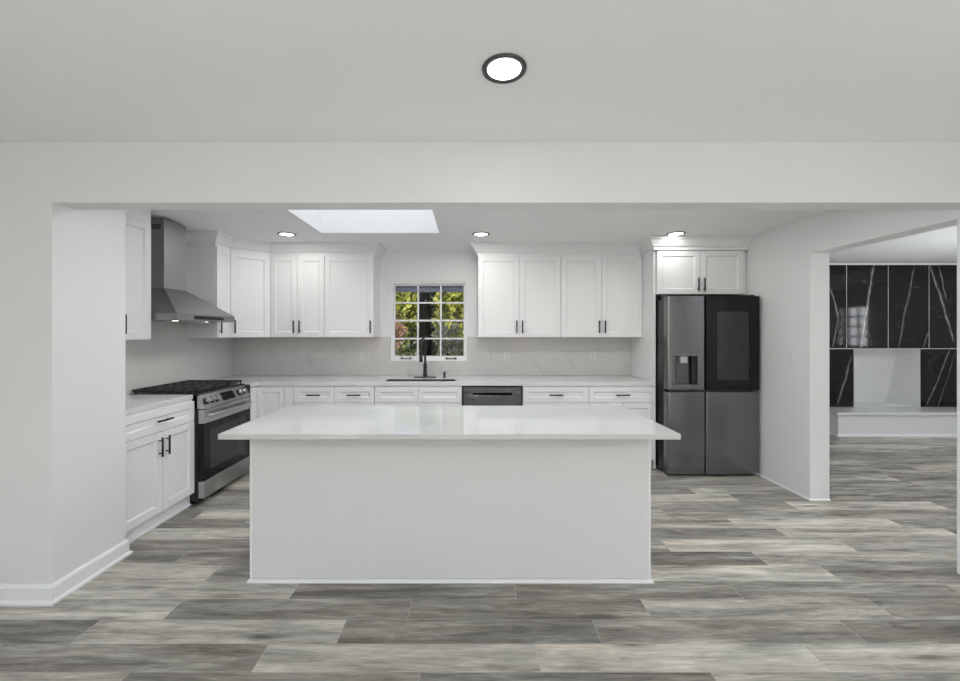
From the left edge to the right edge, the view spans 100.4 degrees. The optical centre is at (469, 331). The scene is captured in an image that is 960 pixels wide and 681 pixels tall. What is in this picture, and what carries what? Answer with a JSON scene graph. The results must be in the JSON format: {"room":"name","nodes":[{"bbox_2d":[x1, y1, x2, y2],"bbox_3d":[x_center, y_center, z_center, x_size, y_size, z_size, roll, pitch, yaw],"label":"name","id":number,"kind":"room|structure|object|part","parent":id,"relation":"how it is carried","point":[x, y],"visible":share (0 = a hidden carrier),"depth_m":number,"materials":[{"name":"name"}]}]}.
{"room":"kitchen","nodes":[
{"label":"kitchen","id":0,"kind":"room"},
{"bbox_2d":[396,286,463,291],"bbox_3d":[0.000,-0.670,5.315,8.000,0.200,0.810,0,0,0],"label":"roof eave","id":1,"kind":"structure","parent":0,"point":[398,288],"depth_m":5.67},
{"bbox_2d":[0,434,959,680],"bbox_3d":[2.250,1.430,1.218,16.520,0.001,10.780,0,0,0],"label":"floor","id":2,"kind":"structure","parent":0,"point":[755,579],"depth_m":2.07,"materials":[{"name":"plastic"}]},
{"bbox_2d":[125,399,193,542],"bbox_3d":[-2.531,0.993,2.938,0.593,0.874,0.718,0,0,0],"label":"base cabinet","id":3,"kind":"object","parent":2,"relation":"on","point":[159,442],"visible":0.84,"depth_m":2.91,"materials":[{"name":"paint"}]},
{"bbox_3d":[-2.280,1.028,2.770,0.020,0.591,0.360,0,0,0],"label":"door","id":4,"kind":"part","parent":3,"relation":"part of","materials":[{"name":"paint"}]},
{"bbox_2d":[125,395,192,414],"bbox_3d":[-2.550,0.535,2.934,0.533,0.038,0.729,0,0,0],"label":"countertop","id":5,"kind":"structure","parent":3,"relation":"on","point":[133,403],"depth_m":3.01,"materials":[{"name":"stone"}]},
{"bbox_3d":[-2.280,0.648,2.943,0.020,0.160,0.706,0,0,0],"label":"drawer","id":6,"kind":"part","parent":3,"relation":"part of","materials":[{"name":"paint"}]},
{"bbox_3d":[-2.252,0.840,2.918,0.035,0.140,0.014,0,0,0],"label":"handle","id":7,"kind":"part","parent":3,"relation":"part of","materials":[{"name":"black metal"}]},
{"bbox_3d":[-2.252,0.648,2.952,0.035,0.014,0.140,0,0,0],"label":"handle","id":8,"kind":"part","parent":3,"relation":"part of","materials":[{"name":"black metal"}]},
{"bbox_3d":[-2.252,0.840,2.986,0.035,0.140,0.014,0,0,0],"label":"handle","id":9,"kind":"part","parent":3,"relation":"part of","materials":[{"name":"black metal"}]},
{"bbox_3d":[-2.280,1.028,3.125,0.020,0.591,0.342,0,0,0],"label":"door","id":10,"kind":"part","parent":3,"relation":"part of","materials":[{"name":"paint"}]},
{"bbox_2d":[130,380,251,503],"bbox_3d":[-2.473,0.952,3.650,0.688,0.957,0.696,0,0,0],"label":"gas range","id":11,"kind":"object","parent":2,"relation":"on","point":[220,406],"visible":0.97,"depth_m":3.49,"materials":[{"name":"black metal"}]},
{"bbox_2d":[130,383,244,395],"bbox_3d":[-2.526,0.518,3.646,0.567,0.013,0.688,0,0,0],"label":"cooktop","id":12,"kind":"object","parent":11,"relation":"in","point":[220,389],"depth_m":3.43,"materials":[{"name":"black metal"}]},
{"bbox_3d":[-2.199,0.572,3.357,0.048,0.053,0.047,0,0,0],"label":"knob","id":13,"kind":"part","parent":11,"relation":"part of","materials":[{"name":"silver metal"}]},
{"bbox_3d":[-2.287,1.405,3.646,0.020,0.050,0.628,0,0,0],"label":"kick panel","id":14,"kind":"part","parent":11,"relation":"part of","materials":[{"name":"black plastic"}]},
{"bbox_3d":[-2.236,0.580,3.646,0.102,0.110,0.688,0,0,0],"label":"control panel","id":15,"kind":"part","parent":11,"relation":"part of","materials":[{"name":"silver metal"}]},
{"bbox_3d":[-2.222,1.308,3.646,0.050,0.140,0.680,0,0,0],"label":"storage drawer","id":16,"kind":"part","parent":11,"relation":"part of","materials":[{"name":"silver metal"}]},
{"bbox_3d":[-2.222,0.996,3.646,0.050,0.465,0.680,0,0,0],"label":"oven door","id":17,"kind":"part","parent":11,"relation":"part of","materials":[{"name":"black glass"}]},
{"bbox_3d":[-2.221,0.702,3.646,0.052,0.119,0.680,0,0,0],"label":"door rail","id":18,"kind":"part","parent":11,"relation":"part of","materials":[{"name":"silver metal"}]},
{"bbox_3d":[-2.163,0.695,3.646,0.067,0.032,0.642,0,0,0],"label":"door handle","id":19,"kind":"part","parent":11,"relation":"part of","materials":[{"name":"silver metal"}]},
{"bbox_3d":[-2.497,0.927,3.994,0.600,0.805,0.008,0,0,0],"label":"trim","id":20,"kind":"part","parent":11,"relation":"part of","materials":[{"name":"silver metal"}]},
{"bbox_2d":[249,386,294,469],"bbox_3d":[-2.325,0.993,4.394,1.006,0.874,0.748,0,0,0],"label":"base cabinet","id":21,"kind":"object","parent":2,"relation":"on","point":[265,400],"visible":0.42,"depth_m":4.13,"materials":[{"name":"paint"}]},
{"bbox_3d":[-2.215,0.946,4.086,0.020,0.755,0.128,0,0,0],"label":"door","id":22,"kind":"part","parent":21,"relation":"part of","materials":[{"name":"paint"}]},
{"bbox_3d":[-2.061,0.946,4.142,0.285,0.755,0.020,0,0,0],"label":"door","id":23,"kind":"part","parent":21,"relation":"part of","materials":[{"name":"paint"}]},
{"bbox_2d":[211,375,655,386],"bbox_3d":[-0.450,0.535,4.381,4.732,0.038,0.750,0,0,0],"label":"countertop","id":24,"kind":"structure","parent":21,"relation":"on","point":[252,380],"depth_m":4.17,"materials":[{"name":"stone"}]},
{"bbox_2d":[386,379,455,380],"bbox_3d":[-0.522,0.629,4.293,0.743,0.222,0.183,0,0,0],"label":"sink","id":25,"kind":"object","parent":24,"relation":"in","point":[388,379],"visible":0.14,"depth_m":4.37,"materials":[{"name":"metal"}]},
{"bbox_2d":[414,338,435,377],"bbox_3d":[-0.510,0.288,4.464,0.250,0.455,0.219,0,0,0],"label":"faucet","id":26,"kind":"object","parent":24,"relation":"on","point":[422,339],"visible":1,"depth_m":4.52,"materials":[{"name":"black metal"}]},
{"bbox_3d":[-0.522,0.206,4.460,0.027,0.290,0.197,0,0,9],"label":"spout","id":27,"kind":"part","parent":26,"relation":"part of","materials":[{"name":"black metal"}]},
{"bbox_3d":[-0.510,0.511,4.545,0.250,0.009,0.056,0,0,0],"label":"deck plate","id":28,"kind":"part","parent":26,"relation":"part of","materials":[{"name":"black metal"}]},
{"bbox_2d":[294,386,374,405],"bbox_3d":[-1.404,0.993,4.433,0.830,0.874,0.671,0,0,0],"label":"base cabinet","id":29,"kind":"object","parent":2,"relation":"on","point":[303,395],"visible":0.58,"depth_m":4.13,"materials":[{"name":"paint"}]},
{"bbox_3d":[-1.612,0.648,4.142,0.412,0.160,0.020,0,0,0],"label":"drawer","id":30,"kind":"part","parent":29,"relation":"part of","materials":[{"name":"paint"}]},
{"bbox_3d":[-1.612,1.028,4.142,0.412,0.591,0.020,0,0,0],"label":"door","id":31,"kind":"part","parent":29,"relation":"part of","materials":[{"name":"paint"}]},
{"bbox_3d":[-1.196,0.648,4.142,0.412,0.160,0.020,0,0,0],"label":"drawer","id":32,"kind":"part","parent":29,"relation":"part of","materials":[{"name":"paint"}]},
{"bbox_3d":[-1.196,1.028,4.142,0.412,0.591,0.020,0,0,0],"label":"door","id":33,"kind":"part","parent":29,"relation":"part of","materials":[{"name":"paint"}]},
{"bbox_2d":[375,386,461,405],"bbox_3d":[-0.535,0.993,4.433,0.899,0.874,0.671,0,0,0],"label":"base cabinet","id":34,"kind":"object","parent":2,"relation":"on","point":[384,395],"visible":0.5,"depth_m":4.13,"materials":[{"name":"paint"}]},
{"bbox_3d":[-0.761,0.648,4.142,0.446,0.160,0.020,0,0,0],"label":"drawer","id":35,"kind":"part","parent":34,"relation":"part of","materials":[{"name":"paint"}]},
{"bbox_3d":[-0.761,1.028,4.142,0.446,0.591,0.020,0,0,0],"label":"door","id":36,"kind":"part","parent":34,"relation":"part of","materials":[{"name":"paint"}]},
{"bbox_3d":[-0.310,0.648,4.142,0.446,0.160,0.020,0,0,0],"label":"drawer","id":37,"kind":"part","parent":34,"relation":"part of","materials":[{"name":"paint"}]},
{"bbox_3d":[-0.310,1.028,4.142,0.446,0.591,0.020,0,0,0],"label":"door","id":38,"kind":"part","parent":34,"relation":"part of","materials":[{"name":"paint"}]},
{"bbox_2d":[246,440,653,582],"bbox_3d":[-0.113,0.988,2.541,2.320,0.884,0.532,0,0,0],"label":"kitchen island","id":39,"kind":"object","parent":2,"relation":"on","point":[322,511],"visible":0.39,"depth_m":2.29,"materials":[{"name":"paint"}]},
{"bbox_3d":[-1.254,0.979,2.291,0.013,0.866,0.008,0,0,0],"label":"corner trim","id":40,"kind":"part","parent":39,"relation":"part of","materials":[{"name":"wood"}]},
{"bbox_2d":[218,406,680,439],"bbox_3d":[-0.105,0.530,2.414,2.344,0.029,0.782,0,0,0],"label":"island countertop","id":41,"kind":"structure","parent":39,"relation":"on","point":[288,422],"depth_m":2.23,"materials":[{"name":"stone"}]},
{"bbox_3d":[-0.113,1.421,2.514,2.320,0.017,0.477,0,0,0],"label":"trim","id":42,"kind":"part","parent":39,"relation":"part of","materials":[{"name":"wood"}]},
{"bbox_3d":[1.028,0.979,2.291,0.013,0.866,0.008,0,0,0],"label":"corner trim","id":43,"kind":"part","parent":39,"relation":"part of","materials":[{"name":"wood"}]},
{"bbox_2d":[462,386,521,405],"bbox_3d":[0.231,0.994,4.431,0.623,0.872,0.602,0,0,0],"label":"dishwasher","id":44,"kind":"object","parent":2,"relation":"on","point":[471,395],"visible":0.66,"depth_m":4.13,"materials":[{"name":"black metal"}]},
{"bbox_3d":[0.231,0.642,4.146,0.407,0.025,0.011,0,0,0],"label":"pocket handle","id":45,"kind":"part","parent":44,"relation":"part of","materials":[{"name":"black metal"}]},
{"bbox_2d":[522,386,588,405],"bbox_3d":[0.887,0.993,4.433,0.680,0.874,0.671,0,0,0],"label":"base cabinet","id":46,"kind":"object","parent":2,"relation":"on","point":[531,395],"visible":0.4,"depth_m":4.13,"materials":[{"name":"paint"}]},
{"bbox_3d":[0.717,1.028,4.142,0.337,0.591,0.020,0,0,0],"label":"door","id":47,"kind":"part","parent":46,"relation":"part of","materials":[{"name":"paint"}]},
{"bbox_3d":[1.058,1.028,4.142,0.337,0.591,0.020,0,0,0],"label":"door","id":48,"kind":"part","parent":46,"relation":"part of","materials":[{"name":"paint"}]},
{"bbox_2d":[588,386,654,467],"bbox_3d":[1.573,0.993,4.433,0.684,0.874,0.671,0,0,0],"label":"base cabinet","id":49,"kind":"object","parent":2,"relation":"on","point":[639,399],"visible":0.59,"depth_m":4.13,"materials":[{"name":"paint"}]},
{"bbox_3d":[1.401,1.028,4.142,0.339,0.591,0.020,0,0,0],"label":"door","id":50,"kind":"part","parent":49,"relation":"part of","materials":[{"name":"paint"}]},
{"bbox_3d":[1.573,0.648,4.142,0.682,0.160,0.020,0,0,0],"label":"drawer","id":51,"kind":"part","parent":49,"relation":"part of","materials":[{"name":"paint"}]},
{"bbox_3d":[1.744,1.028,4.142,0.339,0.591,0.020,0,0,0],"label":"door","id":52,"kind":"part","parent":49,"relation":"part of","materials":[{"name":"paint"}]},
{"bbox_2d":[631,251,655,468],"bbox_3d":[1.931,0.290,4.476,0.025,2.280,0.583,0,0,0],"label":"end panel","id":53,"kind":"object","parent":2,"relation":"on","point":[643,349],"visible":0.58,"depth_m":4.32,"materials":[{"name":"paint"}]},
{"bbox_2d":[656,295,759,474],"bbox_3d":[2.403,0.529,4.343,0.906,1.802,0.803,0,0,0],"label":"refrigerator","id":54,"kind":"object","parent":2,"relation":"on","point":[708,347],"visible":0.97,"depth_m":3.95,"materials":[{"name":"grey metal"}]},
{"bbox_3d":[2.137,0.999,3.985,0.374,0.807,0.080,0,0,0],"label":"door","id":55,"kind":"part","parent":54,"relation":"part of","materials":[{"name":"silver metal"}]},
{"bbox_3d":[2.137,0.106,3.985,0.374,0.923,0.080,0,0,0],"label":"freezer door","id":56,"kind":"part","parent":54,"relation":"part of","materials":[{"name":"silver metal"}]},
{"bbox_3d":[2.593,0.999,3.985,0.526,0.807,0.080,0,0,0],"label":"door","id":57,"kind":"part","parent":54,"relation":"part of","materials":[{"name":"silver metal"}]},
{"bbox_3d":[2.593,0.106,3.986,0.526,0.923,0.079,0,0,0],"label":"glass door","id":58,"kind":"part","parent":54,"relation":"part of","materials":[{"name":"black glass"}]},
{"bbox_2d":[829,265,956,436],"bbox_3d":[6.295,0.226,5.845,5.210,2.408,0.810,0,0,0],"label":"fireplace","id":59,"kind":"object","parent":2,"relation":"on","point":[893,328],"visible":0.48,"depth_m":5.85,"materials":[{"name":"black stone"}]},
{"bbox_3d":[6.958,1.413,5.651,3.884,0.034,0.399,0,0,0],"label":"trim","id":60,"kind":"part","parent":59,"relation":"part of","materials":[{"name":"ceramic"}]},
{"bbox_2d":[0,0,959,248],"bbox_3d":[-0.915,-1.502,0.400,7.610,1.035,9.000,0,0,0],"label":"ceiling","id":61,"kind":"structure","parent":0,"point":[71,70],"depth_m":1.60,"materials":[{"name":"paint"}]},
{"bbox_2d":[277,232,295,236],"bbox_3d":[-1.840,-0.980,4.020,0.176,0.009,0.176,0,0,0],"label":"recessed light","id":62,"kind":"object","parent":61,"relation":"in","point":[286,234],"visible":1,"depth_m":4.02,"materials":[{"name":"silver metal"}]},
{"bbox_2d":[280,233,293,235],"bbox_3d":[-1.840,-0.982,4.020,0.131,0.004,0.131,0,0,0],"label":"diffuser","id":63,"kind":"object","parent":62,"relation":"attached to","point":[281,234],"depth_m":4.02,"materials":[{"name":"white plastic"}]},
{"bbox_2d":[472,232,489,236],"bbox_3d":[0.110,-0.980,4.020,0.176,0.009,0.176,0,0,0],"label":"recessed light","id":64,"kind":"object","parent":61,"relation":"in","point":[477,234],"visible":1,"depth_m":4.02,"materials":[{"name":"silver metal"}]},
{"bbox_2d":[474,233,486,235],"bbox_3d":[0.110,-0.982,4.020,0.131,0.004,0.131,0,0,0],"label":"diffuser","id":65,"kind":"object","parent":64,"relation":"attached to","point":[475,234],"depth_m":4.02,"materials":[{"name":"white plastic"}]},
{"bbox_2d":[482,53,526,83],"bbox_3d":[0.130,-0.997,1.520,0.170,0.009,0.170,0,0,0],"label":"recessed light","id":66,"kind":"object","parent":61,"relation":"in","point":[503,68],"visible":1,"depth_m":1.51,"materials":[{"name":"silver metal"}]},
{"bbox_2d":[488,58,520,79],"bbox_3d":[0.130,-0.999,1.520,0.127,0.004,0.127,0,0,0],"label":"diffuser","id":67,"kind":"object","parent":66,"relation":"attached to","point":[498,68],"depth_m":1.51,"materials":[{"name":"white plastic"}]},
{"bbox_2d":[666,231,685,235],"bbox_3d":[2.060,-0.980,4.000,0.176,0.009,0.176,0,0,0],"label":"recessed light","id":68,"kind":"object","parent":61,"relation":"in","point":[679,233],"visible":1,"depth_m":3.98,"materials":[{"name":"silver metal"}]},
{"bbox_2d":[0,142,959,583],"bbox_3d":[-0.915,0.214,2.335,7.610,2.432,0.450,0,0,0],"label":"wall","id":69,"kind":"structure","parent":0,"point":[63,205],"depth_m":2.11,"materials":[{"name":"paint"}]},
{"bbox_2d":[0,539,132,605],"bbox_3d":[-3.389,1.379,2.335,2.421,0.102,0.502,0,0,0],"label":"baseboard","id":70,"kind":"structure","parent":69,"relation":"attached to","point":[10,594],"depth_m":2.15,"materials":[{"name":"wood"}]},
{"bbox_2d":[374,249,711,336],"bbox_3d":[0.030,0.223,4.840,5.720,2.415,0.140,0,0,0],"label":"wall","id":71,"kind":"structure","parent":0,"point":[396,265],"depth_m":4.77,"materials":[{"name":"paint"}]},
{"bbox_2d":[228,251,269,337],"bbox_3d":[-2.524,-0.396,4.473,0.608,0.907,0.591,0,0,0],"label":"upper cabinet","id":72,"kind":"object","parent":71,"relation":"attached to","point":[249,272],"visible":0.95,"depth_m":4.31,"materials":[{"name":"paint"}]},
{"bbox_2d":[270,256,324,336],"bbox_3d":[-1.920,-0.396,4.588,0.598,0.907,0.359,0,0,0],"label":"upper cabinet","id":73,"kind":"object","parent":71,"relation":"attached to","point":[297,283],"visible":0.98,"depth_m":4.45,"materials":[{"name":"paint"}]},
{"bbox_3d":[-2.070,-0.396,4.454,0.296,0.903,0.020,0,0,0],"label":"door","id":74,"kind":"part","parent":73,"relation":"part of","materials":[{"name":"paint"}]},
{"bbox_3d":[-1.770,-0.396,4.454,0.296,0.903,0.020,0,0,0],"label":"door","id":75,"kind":"part","parent":73,"relation":"part of","materials":[{"name":"paint"}]},
{"bbox_2d":[325,256,379,336],"bbox_3d":[-1.346,-0.396,4.588,0.544,0.907,0.359,0,0,0],"label":"upper cabinet","id":76,"kind":"object","parent":71,"relation":"attached to","point":[352,283],"visible":1,"depth_m":4.45,"materials":[{"name":"paint"}]},
{"bbox_2d":[391,282,466,360],"bbox_3d":[-0.490,-0.127,4.832,0.910,0.946,0.116,0,0,0],"label":"window","id":77,"kind":"structure","parent":71,"relation":"in","point":[393,284],"depth_m":4.79,"materials":[{"name":"plastic"}]},
{"bbox_3d":[-0.490,0.093,4.812,0.866,0.482,0.035,0,0,0],"label":"sash","id":78,"kind":"part","parent":77,"relation":"part of","materials":[{"name":"paint"}]},
{"bbox_3d":[-0.490,-0.353,4.853,0.866,0.454,0.035,0,0,0],"label":"sash","id":79,"kind":"part","parent":77,"relation":"part of","materials":[{"name":"paint"}]},
{"bbox_2d":[233,337,630,374],"bbox_3d":[-0.451,0.287,4.763,4.733,0.456,0.011,0,0,0],"label":"backsplash","id":80,"kind":"structure","parent":71,"relation":"attached to","point":[251,355],"depth_m":4.76,"materials":[{"name":"stone"}]},
{"bbox_2d":[360,352,365,361],"bbox_3d":[-1.270,0.295,4.753,0.072,0.116,0.009,0,0,0],"label":"outlet","id":81,"kind":"object","parent":80,"relation":"attached to","point":[362,354],"visible":1,"depth_m":4.75,"materials":[{"name":"plastic"}]},
{"bbox_2d":[504,352,509,361],"bbox_3d":[0.440,0.295,4.753,0.072,0.116,0.009,0,0,0],"label":"outlet","id":82,"kind":"object","parent":80,"relation":"attached to","point":[506,354],"visible":1,"depth_m":4.75,"materials":[{"name":"plastic"}]},
{"bbox_2d":[590,351,595,359],"bbox_3d":[1.460,0.280,4.753,0.072,0.116,0.009,0,0,0],"label":"outlet","id":83,"kind":"object","parent":80,"relation":"attached to","point":[592,353],"visible":1,"depth_m":4.75,"materials":[{"name":"plastic"}]},
{"bbox_2d":[478,256,560,336],"bbox_3d":[0.549,-0.396,4.588,0.919,0.907,0.359,0,0,0],"label":"upper cabinet","id":84,"kind":"object","parent":71,"relation":"attached to","point":[519,296],"visible":1,"depth_m":4.45,"materials":[{"name":"paint"}]},
{"bbox_3d":[0.319,-0.396,4.454,0.456,0.903,0.020,0,0,0],"label":"door","id":85,"kind":"part","parent":84,"relation":"part of","materials":[{"name":"paint"}]},
{"bbox_3d":[0.780,-0.396,4.454,0.456,0.903,0.020,0,0,0],"label":"door","id":86,"kind":"part","parent":84,"relation":"part of","materials":[{"name":"paint"}]},
{"bbox_2d":[470,242,640,260],"bbox_3d":[0.960,-0.917,4.575,1.913,0.134,0.390,0,0,0],"label":"trim","id":87,"kind":"structure","parent":84,"relation":"on","point":[477,248],"depth_m":4.42,"materials":[{"name":"paint"}]},
{"bbox_2d":[561,256,641,336],"bbox_3d":[1.464,-0.396,4.588,0.902,0.907,0.359,0,0,0],"label":"upper cabinet","id":88,"kind":"object","parent":71,"relation":"attached to","point":[601,296],"visible":1,"depth_m":4.45,"materials":[{"name":"paint"}]},
{"bbox_3d":[1.238,-0.396,4.454,0.448,0.903,0.020,0,0,0],"label":"door","id":89,"kind":"part","parent":88,"relation":"part of","materials":[{"name":"paint"}]},
{"bbox_3d":[1.690,-0.396,4.454,0.448,0.903,0.020,0,0,0],"label":"door","id":90,"kind":"part","parent":88,"relation":"part of","materials":[{"name":"paint"}]},
{"bbox_2d":[656,251,745,298],"bbox_3d":[2.417,-0.621,4.447,0.943,0.456,0.643,0,0,0],"label":"upper cabinet","id":91,"kind":"object","parent":71,"relation":"attached to","point":[678,273],"depth_m":4.17,"materials":[{"name":"paint"}]},
{"bbox_3d":[2.171,-0.621,4.170,0.448,0.452,0.020,0,0,0],"label":"door","id":92,"kind":"part","parent":91,"relation":"part of","materials":[{"name":"paint"}]},
{"bbox_2d":[637,235,753,255],"bbox_3d":[2.360,-0.917,4.422,1.056,0.134,0.696,0,0,0],"label":"trim","id":93,"kind":"structure","parent":91,"relation":"on","point":[651,243],"depth_m":4.12,"materials":[{"name":"paint"}]},
{"bbox_3d":[2.624,-0.621,4.170,0.448,0.452,0.020,0,0,0],"label":"door","id":94,"kind":"part","parent":91,"relation":"part of","materials":[{"name":"paint"}]},
{"bbox_3d":[2.870,-0.621,4.199,0.037,0.456,0.018,0,0,0],"label":"filler strip","id":95,"kind":"part","parent":91,"relation":"part of","materials":[{"name":"white wood"}]},
{"bbox_2d":[712,210,959,573],"bbox_3d":[2.973,0.214,1.250,0.165,2.432,10.700,0,0,0],"label":"wall","id":96,"kind":"structure","parent":0,"point":[787,265],"depth_m":3.48,"materials":[{"name":"paint"}]},
{"bbox_2d":[757,474,830,500],"bbox_3d":[2.966,1.424,4.079,0.177,0.012,1.382,0,0,0],"label":"baseboard","id":97,"kind":"structure","parent":96,"relation":"attached to","point":[757,474],"depth_m":3.55,"materials":[{"name":"wood"}]},
{"bbox_2d":[829,263,956,264],"bbox_3d":[6.027,-0.991,5.840,5.945,0.021,0.020,0,0,0],"label":"trim","id":98,"kind":"structure","parent":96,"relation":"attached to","point":[829,263],"depth_m":5.83,"materials":[{"name":"wood"}]},
{"bbox_2d":[829,225,956,262],"bbox_3d":[6.100,-1.096,3.200,6.100,0.188,6.800,0,0,0],"label":"ceiling","id":99,"kind":"structure","parent":0,"point":[939,245],"depth_m":4.98,"materials":[{"name":"paint"}]},
{"bbox_3d":[-2.890,0.222,3.725,0.120,2.415,2.330,0,0,0],"label":"wall","id":100,"kind":"structure","parent":0,"visible":0},
{"bbox_2d":[125,210,150,339],"bbox_3d":[-2.649,-0.463,2.853,0.358,1.042,0.581,0,0,0],"label":"upper cabinet","id":101,"kind":"object","parent":100,"relation":"attached to","point":[137,222],"visible":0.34,"depth_m":3.03,"materials":[{"name":"paint"}]},
{"bbox_3d":[-2.487,-0.057,2.877,0.035,0.140,0.014,0,0,0],"label":"handle","id":102,"kind":"part","parent":101,"relation":"part of","materials":[{"name":"black metal"}]},
{"bbox_2d":[125,321,232,394],"bbox_3d":[-2.824,0.122,3.666,0.011,0.785,2.206,0,0,0],"label":"backsplash","id":103,"kind":"structure","parent":100,"relation":"attached to","point":[168,356],"depth_m":3.78,"materials":[{"name":"stone"}]},
{"bbox_2d":[151,219,234,321],"bbox_3d":[-2.567,-0.528,3.555,0.498,0.874,0.780,0,0,0],"label":"range hood","id":104,"kind":"object","parent":100,"relation":"attached to","point":[170,300],"visible":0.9,"depth_m":3.43,"materials":[{"name":"metal"}]},
{"bbox_2d":[185,246,229,337],"bbox_3d":[-2.649,-0.396,4.073,0.358,0.907,0.220,0,0,0],"label":"upper cabinet","id":105,"kind":"object","parent":100,"relation":"attached to","point":[207,267],"visible":0.88,"depth_m":3.96,"materials":[{"name":"paint"}]},
{"bbox_3d":[-2.515,-0.396,4.073,0.020,0.903,0.218,0,0,0],"label":"door","id":106,"kind":"part","parent":105,"relation":"part of","materials":[{"name":"paint"}]},
{"bbox_2d":[186,230,386,260],"bbox_3d":[-1.907,-0.917,4.319,2.033,0.134,0.487,0,0,-19],"label":"trim","id":107,"kind":"structure","parent":105,"relation":"on","point":[216,238],"depth_m":4.38,"materials":[{"name":"paint"}]},
{"label":"outside","id":108,"kind":"structure","parent":0,"visible":0},
{"bbox_3d":[-1.000,1.755,14.455,26.000,0.050,19.090,0,0,0],"label":"ground","id":109,"kind":"structure","parent":108,"visible":0},
{"bbox_2d":[395,322,408,348],"bbox_3d":[-1.684,0.714,7.851,0.976,2.036,0.685,0,0,0],"label":"shrub","id":110,"kind":"object","parent":109,"relation":"on","point":[398,327],"visible":0.22,"depth_m":7.91,"materials":[{"name":"pink plant"}]},
{"bbox_2d":[395,292,416,350],"bbox_3d":[-1.820,0.126,9.375,1.762,3.211,1.298,0,0,0],"label":"tree","id":111,"kind":"object","parent":109,"relation":"on","point":[403,311],"visible":0.21,"depth_m":9.13,"materials":[{"name":"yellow plant"}]},
{"bbox_2d":[395,342,416,355],"bbox_3d":[-1.495,0.933,6.926,1.271,1.597,0.886,0,0,0],"label":"shrub","id":112,"kind":"object","parent":109,"relation":"on","point":[406,345],"visible":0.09,"depth_m":6.85,"materials":[{"name":"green plant"}]},
{"bbox_2d":[419,292,432,355],"bbox_3d":[-0.865,-0.679,7.563,0.983,4.825,0.768,0,0,0],"label":"tree","id":113,"kind":"object","parent":109,"relation":"on","point":[424,309],"visible":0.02,"depth_m":7.52,"materials":[{"name":"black plant"}]},
{"bbox_2d":[395,292,457,355],"bbox_3d":[-1.109,-0.624,13.352,6.654,4.714,4.734,0,0,0],"label":"tree","id":114,"kind":"object","parent":109,"relation":"on","point":[431,294],"visible":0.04,"depth_m":12.93,"materials":[{"name":"green plant"}]},
{"bbox_2d":[431,292,463,355],"bbox_3d":[-0.083,0.181,9.014,1.610,3.101,1.287,0,0,0],"label":"tree","id":115,"kind":"object","parent":109,"relation":"on","point":[457,310],"visible":0.24,"depth_m":8.75,"materials":[{"name":"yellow plant"}]},
{"bbox_2d":[431,319,463,355],"bbox_3d":[-0.398,0.748,7.009,0.596,1.966,0.449,0,0,-20],"label":"shrub","id":116,"kind":"object","parent":109,"relation":"on","point":[451,347],"visible":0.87,"depth_m":6.97,"materials":[{"name":"green plant"}]},
{"bbox_2d":[454,328,463,355],"bbox_3d":[0.116,0.768,7.655,0.955,1.928,0.767,0,0,20],"label":"shrub","id":117,"kind":"object","parent":109,"relation":"on","point":[461,330],"visible":0.06,"depth_m":7.60,"materials":[{"name":"green plant"}]}
]}

